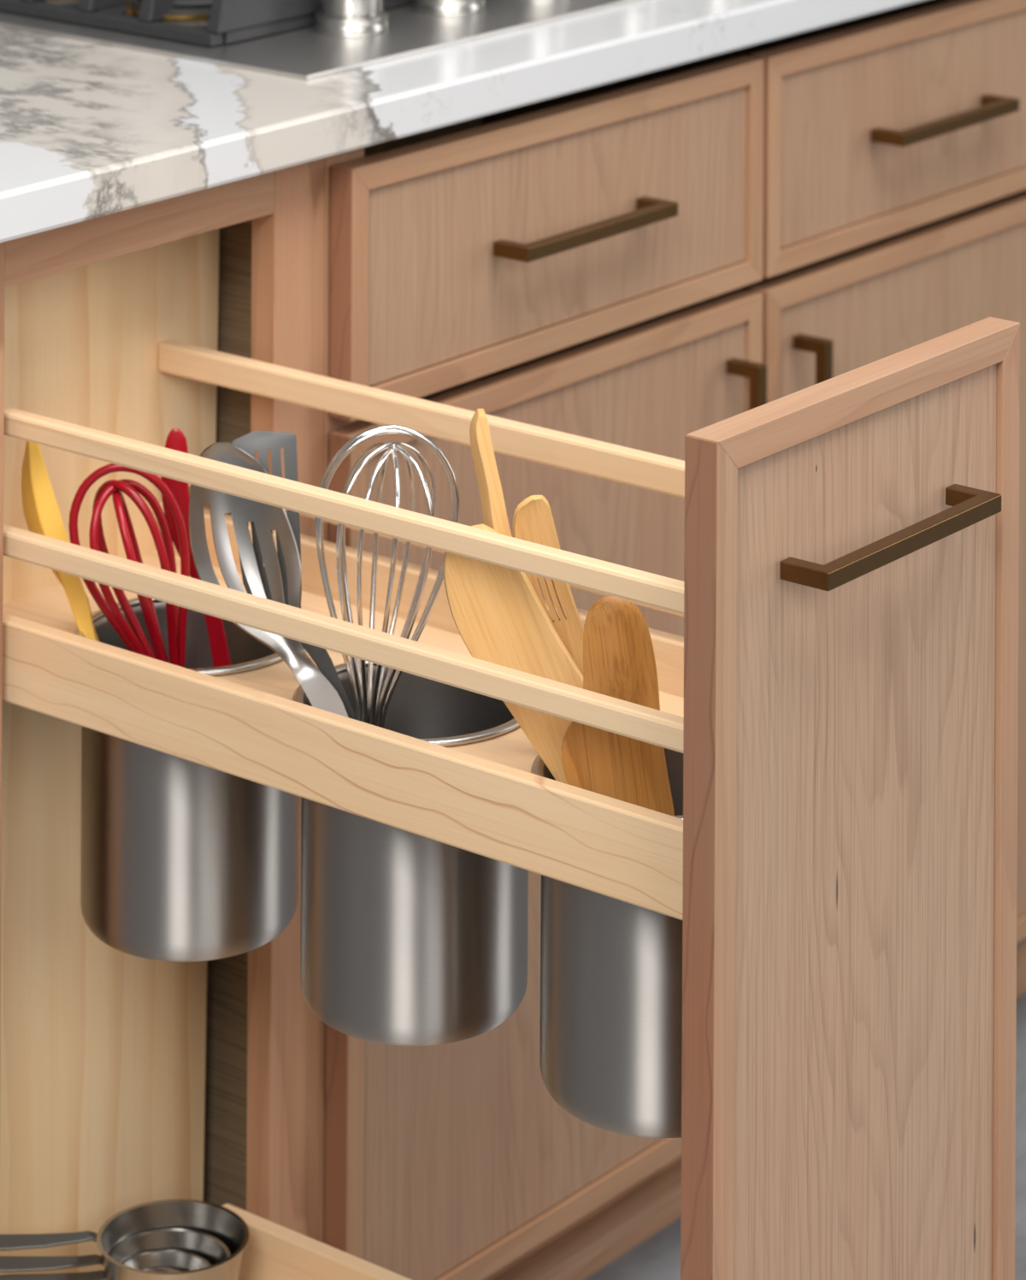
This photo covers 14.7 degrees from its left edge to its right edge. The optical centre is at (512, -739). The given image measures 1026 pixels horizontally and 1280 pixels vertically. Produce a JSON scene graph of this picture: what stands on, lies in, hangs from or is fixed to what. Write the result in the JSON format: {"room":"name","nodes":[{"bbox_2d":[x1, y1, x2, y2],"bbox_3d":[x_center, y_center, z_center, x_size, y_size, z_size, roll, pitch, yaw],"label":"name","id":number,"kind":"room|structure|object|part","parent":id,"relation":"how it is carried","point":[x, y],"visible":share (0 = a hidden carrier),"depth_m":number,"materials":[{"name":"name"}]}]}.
{"room":"kitchen","nodes":[
{"label":"kitchen","id":0,"kind":"room"},
{"bbox_2d":[583,937,1025,1279],"bbox_3d":[0.918,1.451,2.233,6.000,0.020,8.000,0,0,38],"label":"floor","id":1,"kind":"structure","parent":0,"point":[657,1257],"depth_m":2.89,"materials":[{"name":"grey"}]},
{"bbox_2d":[0,158,324,1240],"bbox_3d":[-0.467,0.996,2.591,0.620,0.876,0.330,0,0,38],"label":"base cabinet","id":2,"kind":"object","parent":1,"relation":"on","point":[262,1155],"visible":0.31,"depth_m":2.50,"materials":[{"name":"brown wood"}]},
{"bbox_3d":[-0.230,0.578,2.405,0.020,0.036,0.235,0,0,38],"label":"frame rail","id":3,"kind":"part","parent":2,"relation":"part of","materials":[{"name":"brown wood"}]},
{"bbox_3d":[-0.376,0.947,2.722,0.600,0.776,0.012,0,0,38],"label":"panel","id":4,"kind":"part","parent":2,"relation":"part of","materials":[{"name":"brown wood"}]},
{"bbox_2d":[0,228,1020,1279],"bbox_3d":[-0.039,0.952,2.256,0.642,0.742,0.293,0,0,38],"label":"organizer","id":5,"kind":"object","parent":2,"relation":"attached to","point":[839,692],"visible":0.88,"depth_m":2.13,"materials":[{"name":"brown wood"}]},
{"bbox_3d":[-0.283,0.948,2.455,0.012,0.737,0.283,0,0,38],"label":"panel","id":6,"kind":"part","parent":5,"relation":"part of","materials":[{"name":"brown wood"}]},
{"bbox_2d":[0,1228,230,1272],"bbox_3d":[-0.236,1.221,2.397,0.082,0.065,0.152,0,0,38],"label":"measuring cup","id":7,"kind":"object","parent":5,"relation":"in","point":[205,1246],"visible":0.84,"depth_m":2.45,"materials":[{"name":"metal"}]},
{"bbox_3d":[-0.280,1.206,2.393,0.091,0.035,0.008,0,0,-45],"label":"handle","id":8,"kind":"part","parent":7,"relation":"part of","materials":[{"name":"metal"}]},
{"bbox_2d":[0,1250,211,1279],"bbox_3d":[-0.241,1.224,2.395,0.067,0.054,0.144,0,0,38],"label":"measuring cup","id":9,"kind":"object","parent":7,"relation":"in","point":[185,1261],"visible":0.67,"depth_m":2.45,"materials":[{"name":"metal"}]},
{"bbox_3d":[-0.276,1.215,2.391,0.008,0.035,0.095,0,0,44],"label":"handle","id":10,"kind":"part","parent":9,"relation":"part of","materials":[{"name":"metal"}]},
{"bbox_2d":[141,1267,182,1272],"bbox_3d":[-0.246,1.228,2.392,0.048,0.045,0.137,0,0,41],"label":"measuring cup","id":11,"kind":"object","parent":9,"relation":"in","point":[157,1269],"visible":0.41,"depth_m":2.45,"materials":[{"name":"metal"}]},
{"bbox_2d":[120,1250,211,1271],"bbox_3d":[-0.213,1.240,2.425,0.062,0.023,0.062,0,0,38],"label":"bowl","id":12,"kind":"object","parent":9,"relation":"on","point":[185,1261],"depth_m":2.45,"materials":[{"name":"metal"}]},
{"bbox_2d":[107,1228,230,1265],"bbox_3d":[-0.210,1.236,2.425,0.077,0.034,0.077,0,0,38],"label":"bowl","id":13,"kind":"object","parent":7,"relation":"on","point":[205,1246],"depth_m":2.46,"materials":[{"name":"metal"}]},
{"bbox_2d":[0,1198,248,1279],"bbox_3d":[-0.230,1.217,2.401,0.099,0.077,0.160,0,0,38],"label":"measuring cup","id":14,"kind":"object","parent":5,"relation":"in","point":[219,1222],"visible":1,"depth_m":2.44,"materials":[{"name":"metal"}]},
{"bbox_3d":[-0.284,1.193,2.396,0.087,0.031,0.008,0,0,-43],"label":"handle","id":15,"kind":"part","parent":14,"relation":"part of","materials":[{"name":"metal"}]},
{"bbox_2d":[96,1198,248,1279],"bbox_3d":[-0.207,1.230,2.425,0.093,0.050,0.093,0,0,38],"label":"bowl","id":16,"kind":"object","parent":14,"relation":"on","point":[219,1222],"depth_m":2.45,"materials":[{"name":"metal"}]},
{"bbox_2d":[73,597,299,961],"bbox_3d":[-0.191,0.898,2.355,0.140,0.175,0.140,0,0,38],"label":"utensil canister","id":17,"kind":"object","parent":5,"relation":"in","point":[183,860],"visible":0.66,"depth_m":2.30,"materials":[{"name":"metal"}]},
{"bbox_2d":[21,441,99,641],"bbox_3d":[-0.257,0.798,2.360,0.086,0.197,0.018,0,0,27],"label":"spatula","id":18,"kind":"object","parent":17,"relation":"in","point":[42,515],"visible":0.43,"depth_m":2.36,"materials":[{"name":"plastic"}]},
{"bbox_2d":[68,463,189,667],"bbox_3d":[-0.220,0.810,2.349,0.078,0.203,0.052,0,0,-35],"label":"whisk","id":19,"kind":"object","parent":17,"relation":"in","point":[132,636],"visible":0.64,"depth_m":2.34,"materials":[{"name":"plastic"}]},
{"bbox_2d":[161,428,230,666],"bbox_3d":[-0.184,0.801,2.377,0.052,0.207,0.007,0,0,-2],"label":"spatula","id":20,"kind":"object","parent":17,"relation":"in","point":[176,440],"visible":0.43,"depth_m":2.37,"materials":[{"name":"plastic"}]},
{"bbox_2d":[221,1203,411,1279],"bbox_3d":[-0.059,1.246,2.262,0.581,0.059,0.211,0,0,38],"label":"tray","id":21,"kind":"object","parent":5,"relation":"on","point":[273,1251],"depth_m":2.44,"materials":[{"name":"brown wood"}]},
{"bbox_2d":[2,549,684,772],"bbox_3d":[-0.056,0.822,2.262,0.581,0.012,0.187,0,0,38],"label":"shelf","id":22,"kind":"object","parent":5,"relation":"attached to","point":[214,733],"depth_m":2.26,"materials":[{"name":"brown wood"}]},
{"bbox_3d":[-0.118,0.749,2.184,0.581,0.015,0.012,0,0,38],"label":"rail","id":23,"kind":"part","parent":5,"relation":"part of","materials":[{"name":"brown wood"}]},
{"bbox_3d":[-0.117,0.679,2.184,0.581,0.014,0.012,0,0,38],"label":"rail","id":24,"kind":"part","parent":5,"relation":"part of","materials":[{"name":"brown wood"}]},
{"bbox_2d":[292,659,528,1045],"bbox_3d":[-0.055,0.899,2.248,0.140,0.175,0.140,0,0,38],"label":"utensil canister","id":25,"kind":"object","parent":5,"relation":"in","point":[408,938],"visible":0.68,"depth_m":2.19,"materials":[{"name":"metal"}]},
{"bbox_2d":[188,442,348,717],"bbox_3d":[-0.126,0.770,2.256,0.121,0.186,0.030,0,0,19],"label":"slotted spoon","id":26,"kind":"object","parent":25,"relation":"in","point":[319,691],"visible":0.59,"depth_m":2.27,"materials":[{"name":"metal"}]},
{"bbox_2d":[231,430,354,719],"bbox_3d":[-0.119,0.766,2.291,0.098,0.173,0.033,0,0,20],"label":"slotted turner","id":27,"kind":"object","parent":25,"relation":"in","point":[262,441],"visible":0.48,"depth_m":2.29,"materials":[{"name":"grey metal"}]},
{"bbox_2d":[315,424,459,728],"bbox_3d":[-0.072,0.779,2.249,0.072,0.240,0.069,0,0,38],"label":"wire whisk","id":28,"kind":"object","parent":25,"relation":"in","point":[370,709],"visible":0.69,"depth_m":2.25,"materials":[{"name":"metal"}]},
{"bbox_3d":[0.006,0.763,2.340,0.581,0.016,0.012,0,0,38],"label":"rail","id":29,"kind":"part","parent":5,"relation":"part of","materials":[{"name":"brown wood"}]},
{"bbox_3d":[0.006,0.695,2.341,0.581,0.018,0.012,0,0,38],"label":"rail","id":30,"kind":"part","parent":5,"relation":"part of","materials":[{"name":"brown wood"}]},
{"bbox_2d":[530,747,683,1138],"bbox_3d":[0.079,0.899,2.141,0.140,0.175,0.140,0,0,38],"label":"utensil canister","id":31,"kind":"object","parent":5,"relation":"in","point":[610,1041],"visible":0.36,"depth_m":2.08,"materials":[{"name":"metal"}]},
{"bbox_2d":[469,408,512,536],"bbox_3d":[0.012,0.756,2.177,0.085,0.242,0.015,0,0,28],"label":"wooden spoon","id":32,"kind":"object","parent":31,"relation":"in","point":[493,508],"visible":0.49,"depth_m":2.19,"materials":[{"name":"brown wood"}]},
{"bbox_2d":[442,524,583,784],"bbox_3d":[0.013,0.777,2.139,0.101,0.195,0.008,0,0,0],"label":"wooden spatula","id":33,"kind":"object","parent":31,"relation":"in","point":[499,616],"visible":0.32,"depth_m":2.14,"materials":[{"name":"brown wood"}]},
{"bbox_2d":[512,495,583,675],"bbox_3d":[0.034,0.777,2.164,0.069,0.209,0.006,0,0,0],"label":"wooden spatula","id":34,"kind":"object","parent":31,"relation":"in","point":[533,519],"visible":0.48,"depth_m":2.16,"materials":[{"name":"brown wood"}]},
{"bbox_2d":[561,595,674,815],"bbox_3d":[0.057,0.795,2.105,0.062,0.176,0.010,0,0,0],"label":"wooden spoon","id":35,"kind":"object","parent":31,"relation":"in","point":[619,662],"visible":0.59,"depth_m":2.10,"materials":[{"name":"brown wood"}]},
{"bbox_3d":[0.183,0.592,2.079,0.020,0.018,0.286,0,0,38],"label":"frame rail","id":36,"kind":"part","parent":5,"relation":"part of","materials":[{"name":"brown wood"}]},
{"bbox_3d":[0.180,0.953,2.079,0.014,0.704,0.250,0,0,38],"label":"door","id":37,"kind":"part","parent":5,"relation":"part of","materials":[{"name":"brown wood"}]},
{"bbox_3d":[0.198,0.660,2.059,0.030,0.009,0.166,0,0,38],"label":"handle","id":38,"kind":"part","parent":5,"relation":"part of","materials":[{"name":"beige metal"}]},
{"bbox_2d":[318,0,1025,1279],"bbox_3d":[-0.056,0.999,3.070,0.670,0.876,0.930,0,0,38],"label":"base cabinet","id":39,"kind":"object","parent":1,"relation":"on","point":[647,262],"visible":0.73,"depth_m":2.75,"materials":[{"name":"brown wood"}]},
{"bbox_3d":[-0.315,0.948,3.275,0.010,0.776,0.906,0,0,38],"label":"panel","id":40,"kind":"part","parent":39,"relation":"part of","materials":[{"name":"brown wood"}]},
{"bbox_2d":[0,0,924,242],"bbox_3d":[-0.138,0.546,3.010,0.693,0.029,2.700,0,0,38],"label":"countertop","id":41,"kind":"structure","parent":39,"relation":"on","point":[88,131],"depth_m":2.55,"materials":[{"name":"stone"}]},
{"bbox_2d":[0,0,642,80],"bbox_3d":[-0.105,0.505,3.030,0.520,0.052,0.748,0,0,38],"label":"cooktop","id":42,"kind":"object","parent":41,"relation":"in","point":[346,35],"depth_m":2.71,"materials":[{"name":"metal"}]},
{"bbox_3d":[-0.329,0.518,2.830,0.096,0.016,0.096,0,0,38],"label":"burner","id":43,"kind":"part","parent":42,"relation":"part of","materials":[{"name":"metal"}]},
{"bbox_3d":[-0.223,0.519,2.755,0.096,0.016,0.096,0,0,38],"label":"burner","id":44,"kind":"part","parent":42,"relation":"part of","materials":[{"name":"metal"}]},
{"bbox_3d":[-0.221,0.503,2.885,0.317,0.047,0.324,0,0,38],"label":"burner grate","id":45,"kind":"part","parent":42,"relation":"part of","materials":[{"name":"black metal"}]},
{"bbox_3d":[-0.110,0.521,2.727,0.050,0.012,0.050,0,0,38],"label":"knob","id":46,"kind":"part","parent":42,"relation":"part of","materials":[{"name":"metal"}]},
{"bbox_3d":[-0.110,0.497,2.727,0.042,0.036,0.042,0,0,38],"label":"knob","id":47,"kind":"part","parent":42,"relation":"part of","materials":[{"name":"metal"}]},
{"bbox_3d":[-0.045,0.522,2.805,0.050,0.012,0.050,0,0,38],"label":"knob","id":48,"kind":"part","parent":42,"relation":"part of","materials":[{"name":"metal"}]},
{"bbox_3d":[0.033,0.754,2.703,0.018,0.016,0.457,0,0,38],"label":"frame rail","id":49,"kind":"part","parent":39,"relation":"part of","materials":[{"name":"brown wood"}]},
{"bbox_3d":[0.034,0.584,2.703,0.018,0.016,0.457,0,0,38],"label":"frame rail","id":50,"kind":"part","parent":39,"relation":"part of","materials":[{"name":"brown wood"}]},
{"bbox_3d":[0.030,1.040,2.703,0.012,0.554,0.423,0,0,38],"label":"door","id":51,"kind":"part","parent":39,"relation":"part of","materials":[{"name":"brown wood"}]},
{"bbox_3d":[0.033,0.656,2.704,0.012,0.126,0.423,0,0,38],"label":"drawer","id":52,"kind":"part","parent":39,"relation":"part of","materials":[{"name":"brown wood"}]},
{"bbox_3d":[0.033,0.728,2.703,0.018,0.016,0.457,0,0,38],"label":"frame rail","id":53,"kind":"part","parent":39,"relation":"part of","materials":[{"name":"brown wood"}]},
{"bbox_3d":[0.030,1.326,2.702,0.018,0.016,0.457,0,0,38],"label":"frame rail","id":54,"kind":"part","parent":39,"relation":"part of","materials":[{"name":"brown wood"}]},
{"bbox_3d":[0.051,0.654,2.687,0.030,0.009,0.168,0,0,38],"label":"handle","id":55,"kind":"part","parent":39,"relation":"part of","materials":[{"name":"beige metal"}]},
{"bbox_3d":[0.167,0.868,2.835,0.030,0.164,0.009,0,0,38],"label":"handle","id":56,"kind":"part","parent":39,"relation":"part of","materials":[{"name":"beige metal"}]},
{"bbox_3d":[0.201,0.951,3.452,0.600,0.776,0.012,0,0,38],"label":"panel","id":57,"kind":"part","parent":39,"relation":"part of","materials":[{"name":"brown wood"}]},
{"bbox_3d":[0.219,0.868,2.901,0.030,0.164,0.009,0,0,38],"label":"handle","id":58,"kind":"part","parent":39,"relation":"part of","materials":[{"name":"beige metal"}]},
{"bbox_3d":[0.321,0.756,3.067,0.018,0.016,0.459,0,0,38],"label":"frame rail","id":59,"kind":"part","parent":39,"relation":"part of","materials":[{"name":"brown wood"}]},
{"bbox_3d":[0.322,0.586,3.067,0.018,0.016,0.459,0,0,38],"label":"frame rail","id":60,"kind":"part","parent":39,"relation":"part of","materials":[{"name":"brown wood"}]},
{"bbox_3d":[0.321,0.730,3.067,0.018,0.016,0.459,0,0,38],"label":"frame rail","id":61,"kind":"part","parent":39,"relation":"part of","materials":[{"name":"brown wood"}]},
{"bbox_3d":[0.319,1.042,3.067,0.012,0.554,0.425,0,0,38],"label":"door","id":62,"kind":"part","parent":39,"relation":"part of","materials":[{"name":"brown wood"}]},
{"bbox_3d":[0.321,0.658,3.068,0.012,0.126,0.425,0,0,38],"label":"drawer","id":63,"kind":"part","parent":39,"relation":"part of","materials":[{"name":"brown wood"}]},
{"bbox_3d":[0.332,0.657,3.044,0.030,0.009,0.166,0,0,38],"label":"handle","id":64,"kind":"part","parent":39,"relation":"part of","materials":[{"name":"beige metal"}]},
{"bbox_3d":[0.318,1.328,3.067,0.018,0.016,0.459,0,0,38],"label":"frame rail","id":65,"kind":"part","parent":39,"relation":"part of","materials":[{"name":"brown wood"}]},
{"bbox_2d":[490,942,1025,1279],"bbox_3d":[0.147,1.426,2.971,0.023,0.023,2.200,0,0,38],"label":"trim","id":66,"kind":"structure","parent":1,"relation":"on","point":[579,1253],"depth_m":2.87,"materials":[{"name":"brown wood"}]}
]}

